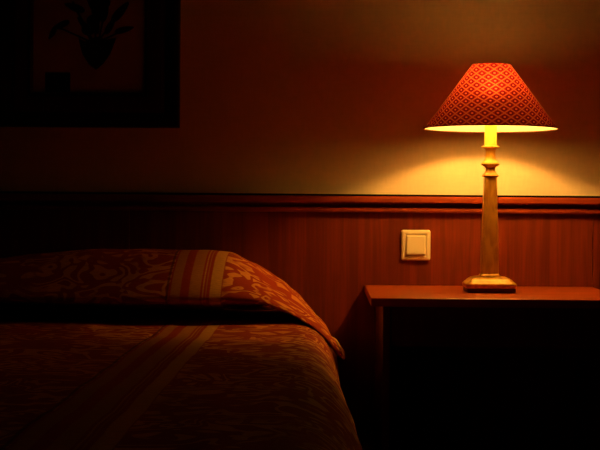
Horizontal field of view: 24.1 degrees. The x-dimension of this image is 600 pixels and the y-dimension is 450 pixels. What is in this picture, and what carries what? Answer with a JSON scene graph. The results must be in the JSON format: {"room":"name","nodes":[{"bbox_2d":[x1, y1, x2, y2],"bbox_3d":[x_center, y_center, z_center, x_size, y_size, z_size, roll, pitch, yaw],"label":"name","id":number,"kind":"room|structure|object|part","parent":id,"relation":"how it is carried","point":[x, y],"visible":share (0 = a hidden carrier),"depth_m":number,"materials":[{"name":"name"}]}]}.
{"room":"bedroom","nodes":[
{"label":"bedroom","id":0,"kind":"room"},
{"bbox_2d":[0,0,599,195],"bbox_3d":[-0.353,-0.489,3.961,4.650,2.500,0.120,0,1,1],"label":"wall","id":1,"kind":"structure","parent":0,"point":[277,96],"depth_m":3.90,"materials":[{"name":"beige paint"}]},
{"bbox_2d":[0,209,129,307],"bbox_3d":[-0.835,0.316,3.913,0.719,0.723,0.012,0,1,1],"label":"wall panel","id":2,"kind":"structure","parent":1,"relation":"attached to","point":[22,232],"depth_m":3.90,"materials":[{"name":"brown wood"}]},
{"bbox_2d":[0,0,180,127],"bbox_3d":[-0.584,-0.616,3.886,0.505,0.690,0.034,0,1,1],"label":"picture frame","id":3,"kind":"object","parent":1,"relation":"attached to","point":[64,63],"visible":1,"depth_m":3.89,"materials":[{"name":"brown wood"}]},
{"bbox_3d":[-0.584,-0.616,3.891,0.337,0.522,0.024,0,1,1],"label":"moulding","id":4,"kind":"part","parent":3,"relation":"part of","materials":[{"name":"brown wood"}]},
{"bbox_2d":[33,0,144,91],"bbox_3d":[-0.584,-0.614,3.895,0.325,0.515,0.004,0,1,1],"label":"print","id":5,"kind":"object","parent":3,"relation":"attached to","point":[79,45],"depth_m":3.90,"materials":[{"name":"paper"}]},
{"bbox_2d":[0,193,599,213],"bbox_3d":[-0.358,-0.061,3.884,4.650,0.044,0.044,0,1,1],"label":"trim","id":6,"kind":"structure","parent":1,"relation":"attached to","point":[8,201],"depth_m":3.87,"materials":[{"name":"brown wood"}]},
{"bbox_2d":[0,191,599,197],"bbox_3d":[-0.357,-0.087,3.890,4.650,0.006,0.032,0,1,1],"label":"trim","id":7,"kind":"structure","parent":1,"relation":"attached to","point":[14,192],"depth_m":3.87,"materials":[{"name":"black wood"}]},
{"bbox_2d":[130,211,592,449],"bbox_3d":[0.165,0.324,3.896,1.281,0.723,0.012,0,1,1],"label":"wall panel","id":8,"kind":"object","parent":1,"relation":"attached to","point":[328,258],"depth_m":3.89,"materials":[{"name":"brown wood"}]},
{"bbox_2d":[401,230,430,259],"bbox_3d":[0.320,0.056,3.875,0.081,0.084,0.018,0,1,1],"label":"light switch","id":9,"kind":"object","parent":1,"relation":"attached to","point":[415,244],"visible":1,"depth_m":3.87,"materials":[{"name":"beige plastic"}]},
{"bbox_2d":[592,214,599,288],"bbox_3d":[1.115,0.332,3.880,0.617,0.723,0.012,0,1,1],"label":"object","id":10,"kind":"structure","parent":1,"relation":"attached to","point":[596,217],"depth_m":3.88,"materials":[{"name":"brown wood"}]},
{"bbox_3d":[-0.404,0.842,1.619,4.890,0.100,4.840,0,1,1],"label":"floor","id":11,"kind":"structure","parent":0,"visible":0},
{"bbox_2d":[364,285,599,449],"bbox_3d":[0.486,0.472,3.609,0.629,0.600,0.554,0,1,1],"label":"nightstand","id":12,"kind":"object","parent":11,"relation":"on","point":[456,369],"visible":0.98,"depth_m":3.86,"materials":[{"name":"brown wood"}]},
{"bbox_3d":[0.210,0.480,3.626,0.018,0.580,0.508,0,1,1],"label":"panel","id":13,"kind":"part","parent":12,"relation":"part of","materials":[{"name":"brown wood"}]},
{"bbox_3d":[0.490,0.444,3.871,0.533,0.510,0.006,0,1,1],"label":"panel","id":14,"kind":"part","parent":12,"relation":"part of","materials":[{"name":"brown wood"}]},
{"bbox_2d":[423,62,558,292],"bbox_3d":[0.489,-0.121,3.611,0.345,0.586,0.345,0,1,1],"label":"table lamp","id":15,"kind":"object","parent":12,"relation":"on","point":[491,98],"visible":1,"depth_m":3.55,"materials":[{"name":"red fabric"}]},
{"bbox_3d":[0.487,0.167,3.615,0.124,0.011,0.124,0,1,1],"label":"foot plate","id":16,"kind":"part","parent":15,"relation":"part of","materials":[{"name":"brown paint"}]},
{"bbox_3d":[0.491,-0.330,3.608,0.341,0.166,0.341,0,1,1],"label":"lamp shade","id":17,"kind":"part","parent":15,"relation":"part of","materials":[{"name":"fabric"}]},
{"bbox_3d":[0.490,-0.248,3.609,0.345,0.003,0.345,0,1,1],"label":"trim","id":18,"kind":"part","parent":15,"relation":"part of","materials":[{"name":"red"}]},
{"bbox_3d":[0.492,-0.412,3.607,0.100,0.002,0.100,0,1,1],"label":"trim","id":19,"kind":"part","parent":15,"relation":"part of","materials":[{"name":"red"}]},
{"bbox_3d":[0.488,0.238,3.602,0.529,0.086,0.467,0,1,1],"label":"drawer","id":20,"kind":"part","parent":12,"relation":"part of","materials":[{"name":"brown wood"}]},
{"bbox_3d":[0.761,0.484,3.616,0.018,0.580,0.508,0,1,1],"label":"panel","id":21,"kind":"part","parent":12,"relation":"part of","materials":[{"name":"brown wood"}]},
{"bbox_3d":[-0.804,0.534,2.697,1.689,0.480,2.370,0,1,1],"label":"bed","id":22,"kind":"object","parent":11,"relation":"on","visible":0,"materials":[{"name":"patterned woven fabric"}]},
{"bbox_2d":[0,249,362,449],"bbox_3d":[-0.817,0.380,2.645,1.889,0.615,2.498,0,1,1],"label":"bedspread","id":23,"kind":"object","parent":22,"relation":"on","point":[156,356],"visible":1,"depth_m":2.64,"materials":[{"name":"red fabric"}]}
]}

